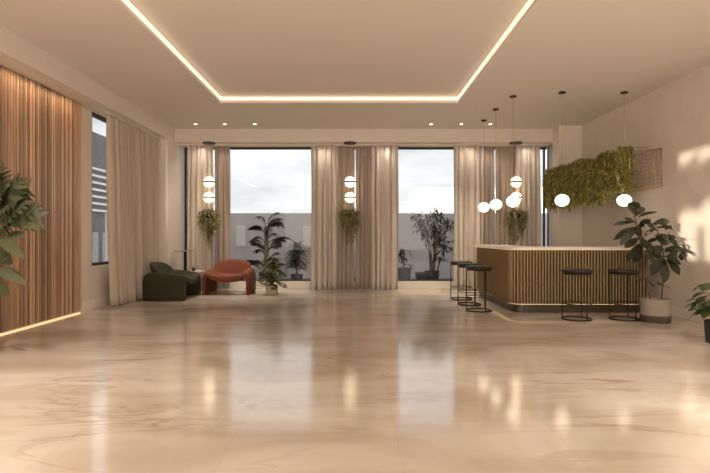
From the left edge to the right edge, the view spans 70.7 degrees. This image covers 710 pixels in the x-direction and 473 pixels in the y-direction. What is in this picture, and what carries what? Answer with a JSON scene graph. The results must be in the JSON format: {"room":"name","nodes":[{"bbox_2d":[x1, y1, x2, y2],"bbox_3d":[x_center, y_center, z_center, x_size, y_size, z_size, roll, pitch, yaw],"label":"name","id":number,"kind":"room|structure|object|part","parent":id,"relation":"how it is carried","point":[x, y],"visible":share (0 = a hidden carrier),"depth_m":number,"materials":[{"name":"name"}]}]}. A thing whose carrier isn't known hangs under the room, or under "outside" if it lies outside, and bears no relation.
{"room":"lobby","nodes":[
{"label":"lobby","id":0,"kind":"room"},
{"bbox_2d":[0,106,109,333],"bbox_3d":[-4.820,-0.630,3.550,0.200,3.860,18.300,0,0,0],"label":"wall","id":1,"kind":"structure","parent":0,"point":[94,279],"depth_m":8.82,"materials":[{"name":"paint"}]},
{"bbox_2d":[0,65,80,335],"bbox_3d":[-4.675,-0.472,4.630,0.089,3.536,7.660,0,0,0],"label":"wood panel","id":2,"kind":"object","parent":1,"relation":"attached to","point":[40,127],"visible":0.91,"depth_m":7.41,"materials":[{"name":"brown wood"}]},
{"bbox_2d":[0,25,167,137],"bbox_3d":[-4.505,-2.405,2.935,0.430,0.310,17.070,0,0,0],"label":"ceiling beam","id":3,"kind":"structure","parent":1,"relation":"attached to","point":[17,54],"depth_m":7.55,"materials":[{"name":"paint"}]},
{"bbox_2d":[76,295,109,312],"bbox_3d":[-4.710,1.215,9.970,0.020,0.170,3.000,0,0,0],"label":"baseboard","id":4,"kind":"structure","parent":1,"relation":"attached to","point":[102,301],"depth_m":9.02,"materials":[{"name":"beige paint"}]},
{"bbox_2d":[92,112,107,265],"bbox_3d":[-4.790,-0.860,10.035,0.100,2.780,2.130,0,0,0],"label":"window","id":5,"kind":"structure","parent":1,"relation":"in","point":[94,115],"depth_m":9.31,"materials":[{"name":"brown metal"}]},
{"bbox_2d":[104,111,159,139],"bbox_3d":[-4.480,-2.235,10.215,0.040,0.030,2.470,0,0,0],"label":"track","id":6,"kind":"object","parent":1,"relation":"attached to","point":[106,112],"visible":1,"depth_m":9.99,"materials":[{"name":"metal"}]},
{"bbox_2d":[158,125,183,269],"bbox_3d":[-4.505,-0.630,12.010,0.430,3.860,1.080,0,0,0],"label":"column","id":7,"kind":"structure","parent":1,"relation":"attached to","point":[170,153],"depth_m":11.69,"materials":[{"name":"paint"}]},
{"bbox_2d":[106,115,158,305],"bbox_3d":[-4.469,-0.460,10.209,0.232,3.510,2.266,0,0,0],"label":"curtain","id":8,"kind":"object","parent":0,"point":[132,173],"visible":0.93,"depth_m":9.82,"materials":[{"name":"beige fabric"}]},
{"bbox_2d":[0,288,709,472],"bbox_3d":[0.260,1.350,3.450,10.360,0.100,18.500,0,0,0],"label":"floor","id":9,"kind":"structure","parent":0,"point":[292,380],"depth_m":4.22,"materials":[{"name":"stone"}]},
{"bbox_2d":[0,162,50,294],"bbox_3d":[-3.916,0.242,5.517,1.212,2.117,0.688,0,0,0],"label":"monstera plant","id":10,"kind":"object","parent":9,"relation":"on","point":[14,204],"visible":1,"depth_m":5.43,"materials":[{"name":"green plant"}]},
{"bbox_2d":[143,262,200,300],"bbox_3d":[-3.864,0.917,10.600,0.887,0.764,1.079,0,0,0],"label":"armchair","id":11,"kind":"object","parent":9,"relation":"on","point":[164,283],"visible":1,"depth_m":10.08,"materials":[{"name":"green fabric"}]},
{"bbox_3d":[-4.122,0.770,10.600,0.372,0.470,0.867,0,0,0],"label":"backrest","id":12,"kind":"part","parent":11,"relation":"part of","materials":[{"name":"green fabric"}]},
{"bbox_3d":[-3.780,0.915,10.600,0.700,0.151,0.620,0,0,0],"label":"seat","id":13,"kind":"part","parent":11,"relation":"part of","materials":[{"name":"green fabric"}]},
{"bbox_2d":[176,250,192,269],"bbox_3d":[-3.990,0.817,11.700,0.490,0.967,0.490,0,0,0],"label":"side table","id":14,"kind":"object","parent":9,"relation":"on","point":[184,251],"visible":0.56,"depth_m":11.68,"materials":[{"name":"beige wood"}]},
{"bbox_2d":[202,259,255,294],"bbox_3d":[-2.870,0.917,11.524,1.079,0.764,0.887,0,0,0],"label":"armchair","id":15,"kind":"object","parent":9,"relation":"on","point":[228,270],"visible":1,"depth_m":11.42,"materials":[{"name":"red fabric"}]},
{"bbox_3d":[-2.870,0.915,11.440,0.620,0.151,0.700,0,0,0],"label":"seat","id":16,"kind":"part","parent":15,"relation":"part of","materials":[{"name":"brown fabric"}]},
{"bbox_3d":[-2.870,0.770,11.782,0.867,0.470,0.372,0,0,0],"label":"backrest","id":17,"kind":"part","parent":15,"relation":"part of","materials":[{"name":"brown fabric"}]},
{"bbox_2d":[254,257,288,294],"bbox_3d":[-1.876,0.874,11.286,0.779,0.852,0.810,0,0,0],"label":"bush","id":18,"kind":"object","parent":9,"relation":"on","point":[271,289],"visible":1,"depth_m":11.18,"materials":[{"name":"green plant"}]},
{"bbox_2d":[266,286,277,294],"bbox_3d":[-1.880,1.200,11.300,0.240,0.200,0.240,0,0,0],"label":"pot","id":19,"kind":"object","parent":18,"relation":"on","point":[269,289],"depth_m":11.18,"materials":[{"name":"ceramic"}]},
{"bbox_2d":[450,261,472,299],"bbox_3d":[2.210,0.905,10.400,0.460,0.790,0.460,0,0,0],"label":"bar stool","id":20,"kind":"object","parent":9,"relation":"on","point":[451,262],"visible":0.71,"depth_m":10.31,"materials":[{"name":"brown metal"}]},
{"bbox_3d":[2.000,0.934,10.445,0.016,0.708,0.016,0,0,-22],"label":"leg","id":21,"kind":"part","parent":20,"relation":"part of","materials":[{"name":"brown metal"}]},
{"bbox_3d":[2.210,0.542,10.400,0.460,0.065,0.460,0,0,0],"label":"seat","id":22,"kind":"part","parent":20,"relation":"part of","materials":[{"name":"black leather"}]},
{"bbox_2d":[457,263,481,305],"bbox_3d":[2.190,0.905,9.580,0.460,0.790,0.460,0,0,0],"label":"bar stool","id":23,"kind":"object","parent":9,"relation":"on","point":[460,265],"visible":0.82,"depth_m":9.48,"materials":[{"name":"brown metal"}]},
{"bbox_3d":[1.980,0.934,9.625,0.016,0.708,0.016,0,0,23],"label":"leg","id":24,"kind":"part","parent":23,"relation":"part of","materials":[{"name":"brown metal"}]},
{"bbox_3d":[2.190,0.542,9.580,0.460,0.065,0.460,0,0,0],"label":"seat","id":25,"kind":"part","parent":23,"relation":"part of","materials":[{"name":"black leather"}]},
{"bbox_3d":[2.334,0.934,9.740,0.016,0.708,0.016,0,0,23],"label":"leg","id":26,"kind":"part","parent":23,"relation":"part of","materials":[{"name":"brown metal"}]},
{"bbox_3d":[2.256,0.934,9.376,0.016,0.708,0.016,0,0,-22],"label":"leg","id":27,"kind":"part","parent":23,"relation":"part of","materials":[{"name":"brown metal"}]},
{"bbox_2d":[465,265,491,312],"bbox_3d":[2.170,0.905,8.760,0.460,0.790,0.460,0,0,0],"label":"bar stool","id":28,"kind":"object","parent":9,"relation":"on","point":[484,268],"visible":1,"depth_m":8.62,"materials":[{"name":"black metal"}]},
{"bbox_3d":[1.960,0.934,8.805,0.016,0.708,0.016,0,0,-22],"label":"leg","id":29,"kind":"part","parent":28,"relation":"part of","materials":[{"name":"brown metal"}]},
{"bbox_3d":[2.170,0.542,8.760,0.460,0.065,0.460,0,0,0],"label":"seat","id":30,"kind":"part","parent":28,"relation":"part of","materials":[{"name":"black leather"}]},
{"bbox_3d":[2.314,0.934,8.920,0.016,0.708,0.016,0,0,22],"label":"leg","id":31,"kind":"part","parent":28,"relation":"part of","materials":[{"name":"brown metal"}]},
{"bbox_3d":[2.236,0.934,8.556,0.016,0.708,0.016,0,0,23],"label":"leg","id":32,"kind":"part","parent":28,"relation":"part of","materials":[{"name":"brown metal"}]},
{"bbox_2d":[473,245,647,312],"bbox_3d":[3.805,0.740,9.695,2.410,1.120,2.570,0,0,0],"label":"bar counter","id":33,"kind":"object","parent":9,"relation":"on","point":[521,279],"depth_m":8.49,"materials":[{"name":"wood"},{"name":"gold"},{"name":"pale stone"}]},
{"bbox_3d":[3.805,1.137,9.695,2.350,0.013,2.510,0,0,0],"label":"rail","id":34,"kind":"part","parent":33,"relation":"part of","materials":[{"name":"gold metal"}]},
{"bbox_2d":[473,245,645,249],"bbox_3d":[3.805,0.200,9.695,2.410,0.040,2.570,0,0,0],"label":"countertop","id":35,"kind":"structure","parent":33,"relation":"on","point":[517,247],"depth_m":8.41,"materials":[{"name":"stone"}]},
{"bbox_2d":[561,268,592,321],"bbox_3d":[3.485,0.905,7.860,0.460,0.790,0.460,0,0,0],"label":"bar stool","id":36,"kind":"object","parent":9,"relation":"on","point":[569,271],"visible":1,"depth_m":7.71,"materials":[{"name":"brown metal"}]},
{"bbox_3d":[3.275,0.934,7.905,0.016,0.708,0.016,0,0,22],"label":"leg","id":37,"kind":"part","parent":36,"relation":"part of","materials":[{"name":"brown metal"}]},
{"bbox_3d":[3.485,0.542,7.860,0.460,0.065,0.460,0,0,0],"label":"seat","id":38,"kind":"part","parent":36,"relation":"part of","materials":[{"name":"black leather"}]},
{"bbox_3d":[3.629,0.934,8.020,0.016,0.708,0.016,0,0,-23],"label":"leg","id":39,"kind":"part","parent":36,"relation":"part of","materials":[{"name":"brown metal"}]},
{"bbox_3d":[3.551,0.934,7.655,0.016,0.708,0.016,0,0,-23],"label":"leg","id":40,"kind":"part","parent":36,"relation":"part of","materials":[{"name":"brown metal"}]},
{"bbox_2d":[608,268,640,321],"bbox_3d":[4.235,0.905,7.860,0.460,0.790,0.460,0,0,0],"label":"bar stool","id":41,"kind":"object","parent":9,"relation":"on","point":[617,271],"visible":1,"depth_m":7.74,"materials":[{"name":"brown metal"}]},
{"bbox_3d":[4.025,0.934,7.905,0.016,0.708,0.016,0,0,22],"label":"leg","id":42,"kind":"part","parent":41,"relation":"part of","materials":[{"name":"brown metal"}]},
{"bbox_3d":[4.235,0.542,7.860,0.460,0.065,0.460,0,0,0],"label":"seat","id":43,"kind":"part","parent":41,"relation":"part of","materials":[{"name":"black leather"}]},
{"bbox_3d":[4.379,0.934,8.020,0.016,0.708,0.016,0,0,-22],"label":"leg","id":44,"kind":"part","parent":41,"relation":"part of","materials":[{"name":"brown metal"}]},
{"bbox_3d":[4.301,0.934,7.655,0.016,0.708,0.016,0,0,-23],"label":"leg","id":45,"kind":"part","parent":41,"relation":"part of","materials":[{"name":"brown metal"}]},
{"bbox_2d":[613,202,694,323],"bbox_3d":[4.572,0.384,7.628,1.190,1.832,0.543,0,0,0],"label":"fiddle leaf fig","id":46,"kind":"object","parent":9,"relation":"on","point":[652,309],"visible":1,"depth_m":7.61,"materials":[{"name":"green plant"}]},
{"bbox_2d":[685,283,709,342],"bbox_3d":[4.424,0.909,6.088,0.686,0.782,0.636,0,0,-34],"label":"plant","id":47,"kind":"object","parent":9,"relation":"on","point":[700,303],"visible":1,"depth_m":6.09,"materials":[{"name":"green plant"}]},
{"bbox_3d":[4.430,1.165,6.100,0.290,0.270,0.290,0,0,0],"label":"pot","id":48,"kind":"part","parent":47,"relation":"part of","materials":[{"name":"grey ceramic"}]},
{"bbox_2d":[0,0,709,128],"bbox_3d":[0.260,-2.680,3.550,10.360,0.240,18.700,0,0,0],"label":"ceiling","id":49,"kind":"structure","parent":0,"point":[592,51],"depth_m":7.26,"materials":[{"name":"beige paint"}]},
{"bbox_2d":[122,0,533,99],"bbox_3d":[-0.300,-2.643,2.695,4.560,0.055,13.790,0,0,0],"label":"light","id":50,"kind":"object","parent":49,"relation":"attached to","point":[128,3],"visible":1,"depth_m":8.56,"materials":[{"name":"beige"}]},
{"bbox_2d":[478,119,488,211],"bbox_3d":[2.830,-1.546,10.990,0.244,2.028,0.244,0,0,0],"label":"globe pendant","id":51,"kind":"object","parent":49,"relation":"hanging from","point":[483,207],"visible":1,"depth_m":10.91,"materials":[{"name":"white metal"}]},
{"bbox_3d":[2.830,-0.640,10.990,0.244,0.216,0.244,0,0,0],"label":"globe","id":52,"kind":"part","parent":51,"relation":"part of","materials":[{"name":"white glass"}]},
{"bbox_2d":[490,108,501,209],"bbox_3d":[2.830,-1.546,10.040,0.244,2.028,0.244,0,0,0],"label":"globe pendant","id":53,"kind":"object","parent":49,"relation":"hanging from","point":[495,204],"visible":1,"depth_m":9.96,"materials":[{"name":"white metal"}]},
{"bbox_3d":[2.830,-0.640,10.040,0.244,0.216,0.244,0,0,0],"label":"globe","id":54,"kind":"part","parent":53,"relation":"part of","materials":[{"name":"white glass"}]},
{"bbox_2d":[506,95,519,206],"bbox_3d":[2.880,-1.546,9.110,0.244,2.028,0.244,0,0,0],"label":"globe pendant","id":55,"kind":"object","parent":49,"relation":"hanging from","point":[512,201],"visible":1,"depth_m":9.03,"materials":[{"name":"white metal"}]},
{"bbox_3d":[2.880,-0.640,9.110,0.244,0.216,0.244,0,0,0],"label":"globe","id":56,"kind":"part","parent":55,"relation":"part of","materials":[{"name":"white glass"}]},
{"bbox_2d":[555,91,569,205],"bbox_3d":[3.670,-1.546,8.860,0.244,2.028,0.244,0,0,0],"label":"globe pendant","id":57,"kind":"object","parent":49,"relation":"hanging from","point":[560,200],"visible":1,"depth_m":8.78,"materials":[{"name":"opal white glass"},{"name":"dark bronze"}]},
{"bbox_3d":[3.670,-0.640,8.860,0.244,0.216,0.244,0,0,0],"label":"globe","id":58,"kind":"part","parent":57,"relation":"part of","materials":[{"name":"white glass"}]},
{"bbox_2d":[616,91,631,205],"bbox_3d":[4.770,-1.546,8.860,0.244,2.028,0.244,0,0,0],"label":"globe pendant","id":59,"kind":"object","parent":49,"relation":"hanging from","point":[624,199],"visible":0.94,"depth_m":8.79,"materials":[{"name":"opal white glass"},{"name":"dark bronze"}]},
{"bbox_3d":[4.770,-0.640,8.860,0.244,0.216,0.244,0,0,0],"label":"globe","id":60,"kind":"part","parent":59,"relation":"part of","materials":[{"name":"white glass"}]},
{"bbox_2d":[184,145,551,249],"bbox_3d":[0.260,-0.630,12.475,9.960,3.860,0.450,0,0,0],"label":"wall","id":61,"kind":"structure","parent":0,"point":[547,146],"depth_m":12.54,"materials":[{"name":"paint"}]},
{"bbox_2d":[202,141,214,217],"bbox_3d":[-3.495,-1.344,11.970,0.300,1.811,0.300,0,0,0],"label":"lamp","id":62,"kind":"object","parent":61,"relation":"hanging from","point":[208,197],"visible":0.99,"depth_m":11.88,"materials":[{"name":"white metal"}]},
{"bbox_2d":[197,208,219,248],"bbox_3d":[-3.498,-0.186,11.921,0.556,0.996,0.501,0,0,0],"label":"trailing plant","id":63,"kind":"object","parent":62,"relation":"hanging from","point":[214,216],"visible":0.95,"depth_m":11.95,"materials":[{"name":"green plant"}]},
{"bbox_3d":[-3.495,-0.934,11.970,0.250,0.256,0.250,0,0,0],"label":"globe","id":64,"kind":"part","parent":62,"relation":"part of","materials":[{"name":"white glass"}]},
{"bbox_3d":[-3.495,-1.305,11.970,0.250,0.256,0.250,0,0,0],"label":"globe","id":65,"kind":"part","parent":62,"relation":"part of","materials":[{"name":"white glass"}]},
{"bbox_2d":[185,147,310,280],"bbox_3d":[-2.585,-0.565,12.645,3.410,3.370,0.090,0,0,0],"label":"window","id":66,"kind":"structure","parent":61,"relation":"in","point":[231,148],"depth_m":12.60,"materials":[{"name":"brown metal"}]},
{"bbox_2d":[230,281,452,287],"bbox_3d":[0.295,1.215,12.550,9.170,0.170,0.020,0,0,0],"label":"baseboard","id":67,"kind":"structure","parent":61,"relation":"attached to","point":[239,284],"depth_m":12.54,"materials":[{"name":"beige paint"}]},
{"bbox_2d":[344,141,355,217],"bbox_3d":[-0.120,-1.344,11.970,0.300,1.811,0.300,0,0,0],"label":"lamp","id":68,"kind":"object","parent":61,"relation":"hanging from","point":[349,197],"visible":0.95,"depth_m":11.88,"materials":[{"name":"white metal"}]},
{"bbox_2d":[337,207,361,244],"bbox_3d":[-0.130,-0.237,11.945,0.553,0.928,0.517,0,0,38],"label":"trailing plant","id":69,"kind":"object","parent":68,"relation":"hanging from","point":[353,218],"visible":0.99,"depth_m":11.88,"materials":[{"name":"green plant"}]},
{"bbox_3d":[-0.120,-0.934,11.970,0.250,0.256,0.250,0,0,0],"label":"globe","id":70,"kind":"part","parent":68,"relation":"part of","materials":[{"name":"white glass"}]},
{"bbox_3d":[-0.120,-1.305,11.970,0.250,0.256,0.250,0,0,0],"label":"globe","id":71,"kind":"part","parent":68,"relation":"part of","materials":[{"name":"white glass"}]},
{"bbox_2d":[175,129,551,144],"bbox_3d":[0.295,-2.405,12.230,9.170,0.310,0.660,0,0,0],"label":"ceiling beam","id":72,"kind":"structure","parent":61,"relation":"attached to","point":[182,136],"depth_m":11.90,"materials":[{"name":"paint"}]},
{"bbox_2d":[180,144,546,146],"bbox_3d":[0.205,-2.235,12.265,8.950,0.030,0.170,0,0,0],"label":"track","id":73,"kind":"object","parent":61,"relation":"attached to","point":[182,145],"visible":1,"depth_m":12.20,"materials":[{"name":"metal"}]},
{"bbox_2d":[187,145,212,289],"bbox_3d":[-3.776,-0.461,12.197,0.672,3.509,0.153,0,0,0],"label":"curtain","id":74,"kind":"object","parent":73,"relation":"hanging from","point":[199,158],"visible":0.73,"depth_m":12.18,"materials":[{"name":"beige fabric"}]},
{"bbox_2d":[214,146,230,288],"bbox_3d":[-3.270,-0.461,12.322,0.415,3.509,0.103,0,0,0],"label":"curtain","id":75,"kind":"object","parent":73,"relation":"hanging from","point":[222,154],"visible":0.88,"depth_m":12.31,"materials":[{"name":"beige fabric"}]},
{"bbox_2d":[311,145,337,289],"bbox_3d":[-0.745,-0.461,12.187,0.683,3.509,0.193,0,0,0],"label":"curtain","id":76,"kind":"object","parent":73,"relation":"hanging from","point":[324,159],"visible":1,"depth_m":12.16,"materials":[{"name":"beige fabric"}]},
{"bbox_2d":[338,146,354,288],"bbox_3d":[-0.241,-0.461,12.322,0.471,3.509,0.110,0,0,0],"label":"curtain","id":77,"kind":"object","parent":73,"relation":"hanging from","point":[346,155],"visible":0.79,"depth_m":12.31,"materials":[{"name":"beige fabric"}]},
{"bbox_2d":[355,146,370,288],"bbox_3d":[0.228,-0.461,12.331,0.453,3.509,0.110,0,0,0],"label":"curtain","id":78,"kind":"object","parent":73,"relation":"hanging from","point":[363,154],"visible":0.87,"depth_m":12.31,"materials":[{"name":"beige fabric"}]},
{"bbox_2d":[370,145,398,289],"bbox_3d":[0.719,-0.461,12.194,0.683,3.509,0.220,0,0,0],"label":"curtain","id":79,"kind":"object","parent":73,"relation":"hanging from","point":[384,159],"visible":1,"depth_m":12.16,"materials":[{"name":"beige fabric"}]},
{"bbox_2d":[453,145,483,289],"bbox_3d":[2.771,-0.461,12.190,0.736,3.509,0.191,0,0,0],"label":"curtain","id":80,"kind":"object","parent":73,"relation":"hanging from","point":[468,160],"visible":0.83,"depth_m":12.16,"materials":[{"name":"beige fabric"}]},
{"bbox_2d":[483,146,494,244],"bbox_3d":[3.257,-0.461,12.329,0.391,3.509,0.096,0,0,0],"label":"curtain","id":81,"kind":"object","parent":73,"relation":"hanging from","point":[489,175],"visible":0.52,"depth_m":12.31,"materials":[{"name":"beige fabric"}]},
{"bbox_2d":[495,146,514,244],"bbox_3d":[3.708,-0.461,12.330,0.511,3.509,0.125,0,0,0],"label":"curtain","id":82,"kind":"object","parent":73,"relation":"hanging from","point":[504,156],"visible":0.57,"depth_m":12.31,"materials":[{"name":"beige fabric"}]},
{"bbox_2d":[514,145,540,245],"bbox_3d":[4.210,-0.461,12.191,0.639,3.509,0.202,0,0,0],"label":"curtain","id":83,"kind":"object","parent":73,"relation":"hanging from","point":[526,158],"visible":0.64,"depth_m":12.16,"materials":[{"name":"beige fabric"}]},
{"bbox_2d":[398,147,453,280],"bbox_3d":[1.830,-0.565,12.645,1.900,3.370,0.090,0,0,0],"label":"window","id":84,"kind":"structure","parent":61,"relation":"in","point":[399,148],"depth_m":12.60,"materials":[{"name":"brown metal"}]},
{"bbox_2d":[509,141,522,217],"bbox_3d":[3.854,-1.344,11.970,0.300,1.811,0.300,0,0,0],"label":"lamp","id":85,"kind":"object","parent":61,"relation":"hanging from","point":[515,181],"visible":0.69,"depth_m":11.88,"materials":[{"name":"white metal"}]},
{"bbox_3d":[3.854,-0.934,11.970,0.250,0.256,0.250,0,0,0],"label":"globe","id":86,"kind":"part","parent":85,"relation":"part of","materials":[{"name":"white glass"}]},
{"bbox_3d":[3.854,-1.305,11.970,0.250,0.256,0.250,0,0,0],"label":"globe","id":87,"kind":"part","parent":85,"relation":"part of","materials":[{"name":"white glass"}]},
{"bbox_2d":[504,207,528,241],"bbox_3d":[3.856,-0.278,11.917,0.606,0.858,0.488,0,0,0],"label":"trailing plant","id":88,"kind":"object","parent":85,"relation":"hanging from","point":[522,218],"visible":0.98,"depth_m":11.94,"materials":[{"name":"green plant"}]},
{"bbox_2d":[494,147,548,245],"bbox_3d":[3.830,-0.565,12.645,2.100,3.370,0.090,0,0,0],"label":"window","id":89,"kind":"structure","parent":61,"relation":"in","point":[541,148],"depth_m":12.60,"materials":[{"name":"brown metal"}]},
{"bbox_2d":[541,146,634,213],"bbox_3d":[4.602,-1.034,10.038,0.575,1.100,3.044,0,0,-4],"label":"hanging plants","id":90,"kind":"object","parent":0,"point":[608,174],"visible":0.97,"depth_m":9.62,"materials":[{"name":"green plant"}]},
{"bbox_2d":[582,63,709,308],"bbox_3d":[5.340,-0.630,3.550,0.200,3.860,18.300,0,0,0],"label":"wall","id":91,"kind":"structure","parent":0,"point":[674,117],"depth_m":8.33,"materials":[{"name":"paint"}]},
{"bbox_2d":[552,125,581,245],"bbox_3d":[4.970,-0.630,11.715,0.540,3.860,0.370,0,0,0],"label":"column","id":92,"kind":"structure","parent":91,"relation":"attached to","point":[566,139],"depth_m":11.53,"materials":[{"name":"paint"}]},
{"bbox_2d":[592,147,661,197],"bbox_3d":[4.955,-1.185,10.015,0.564,0.682,2.984,0,0,0],"label":"wire cage","id":93,"kind":"object","parent":91,"relation":"attached to","point":[657,148],"visible":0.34,"depth_m":8.53,"materials":[{"name":"gold metal"}]},
{"bbox_2d":[671,305,709,322],"bbox_3d":[5.230,1.215,2.965,0.020,0.170,17.130,0,0,0],"label":"baseboard","id":94,"kind":"structure","parent":91,"relation":"attached to","point":[677,311],"depth_m":7.87,"materials":[{"name":"beige paint"}]},
{"bbox_2d":[639,297,671,323],"bbox_3d":[4.600,1.126,7.660,0.426,0.348,0.426,0,0,0],"label":"pot","id":95,"kind":"object","parent":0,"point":[652,309],"depth_m":7.49,"materials":[{"name":"white ceramic"}]},
{"label":"outside","id":96,"kind":"structure","parent":0,"visible":0},
{"bbox_2d":[409,188,546,212],"bbox_3d":[21.900,-3.250,86.000,24.000,9.100,12.200,0,0,0],"label":"building","id":97,"kind":"structure","parent":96,"point":[420,199],"depth_m":80.00,"materials":[{"name":"white"}]},
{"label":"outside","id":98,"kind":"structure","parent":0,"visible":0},
{"bbox_2d":[92,132,106,262],"bbox_3d":[-15.420,0.150,23.000,6.160,10.300,38.000,0,0,0],"label":"building","id":99,"kind":"structure","parent":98,"point":[99,192],"depth_m":24.37,"materials":[{"name":"white"}]},
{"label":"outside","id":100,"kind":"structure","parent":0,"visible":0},
{"bbox_2d":[244,278,452,278],"bbox_3d":[0.750,1.370,14.050,16.500,0.260,2.700,0,0,0],"label":"floor","id":101,"kind":"structure","parent":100,"point":[244,278],"depth_m":14.76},
{"bbox_2d":[246,212,290,278],"bbox_3d":[-2.341,0.302,13.310,1.259,1.875,0.753,0,0,-3],"label":"potted palm","id":102,"kind":"object","parent":101,"relation":"on","point":[276,243],"visible":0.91,"depth_m":13.23,"materials":[{"name":"green plant"}]},
{"bbox_2d":[259,272,268,278],"bbox_3d":[-2.360,1.090,13.300,0.400,0.300,0.400,0,0,0],"label":"pot","id":103,"kind":"object","parent":102,"relation":"on","point":[260,273],"depth_m":13.13,"materials":[{"name":"grey"}]},
{"bbox_2d":[282,238,310,278],"bbox_3d":[-1.529,0.637,13.205,0.831,1.206,0.852,0,0,0],"label":"spiky plant","id":104,"kind":"object","parent":101,"relation":"on","point":[297,252],"visible":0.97,"depth_m":13.10,"materials":[{"name":"green plant"}]},
{"bbox_3d":[-1.531,1.115,13.200,0.340,0.250,0.340,0,0,0],"label":"pot","id":105,"kind":"part","parent":104,"relation":"part of","materials":[{"name":"grey ceramic"}]},
{"bbox_2d":[105,213,546,277],"bbox_3d":[0.750,0.270,15.100,16.500,1.940,0.200,0,0,0],"label":"wall","id":106,"kind":"structure","parent":101,"relation":"on","point":[293,223],"depth_m":15.00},
{"bbox_2d":[236,226,245,246],"bbox_3d":[-3.415,0.000,14.965,0.270,0.600,0.070,0,0,0],"label":"wall panel","id":107,"kind":"object","parent":106,"relation":"attached to","point":[240,230],"visible":1,"depth_m":14.93,"materials":[{"name":"white"}]},
{"bbox_2d":[303,226,310,246],"bbox_3d":[-1.415,0.000,14.965,0.270,0.600,0.070,0,0,0],"label":"wall panel","id":108,"kind":"object","parent":106,"relation":"attached to","point":[306,229],"visible":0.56,"depth_m":14.93,"materials":[{"name":"white"}]},
{"bbox_2d":[398,248,416,278],"bbox_3d":[1.284,0.770,13.149,0.614,0.940,0.577,0,0,35],"label":"leaf plant","id":109,"kind":"object","parent":101,"relation":"on","point":[404,272],"visible":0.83,"depth_m":12.99,"materials":[{"name":"green plant"}]},
{"bbox_3d":[1.284,0.640,13.100,0.037,0.500,0.037,0,0,-22],"label":"stem","id":110,"kind":"part","parent":109,"relation":"part of","materials":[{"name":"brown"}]},
{"bbox_3d":[1.284,1.030,13.100,0.380,0.420,0.380,0,0,0],"label":"pot","id":111,"kind":"part","parent":109,"relation":"part of","materials":[{"name":"grey"}]},
{"bbox_2d":[415,272,426,278],"bbox_3d":[1.729,1.090,13.100,0.320,0.300,0.320,0,0,0],"label":"pot","id":112,"kind":"object","parent":101,"relation":"on","point":[418,275],"visible":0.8,"depth_m":12.98,"materials":[{"name":"grey ceramic"}]},
{"bbox_2d":[409,206,453,278],"bbox_3d":[2.104,0.222,13.373,1.378,2.036,0.895,0,0,0],"label":"plant","id":113,"kind":"object","parent":101,"relation":"on","point":[432,273],"visible":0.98,"depth_m":13.34,"materials":[{"name":"green plant"}]},
{"bbox_3d":[2.064,1.080,13.400,0.400,0.320,0.400,0,0,0],"label":"pot","id":114,"kind":"part","parent":113,"relation":"part of","materials":[{"name":"grey ceramic"}]}
]}

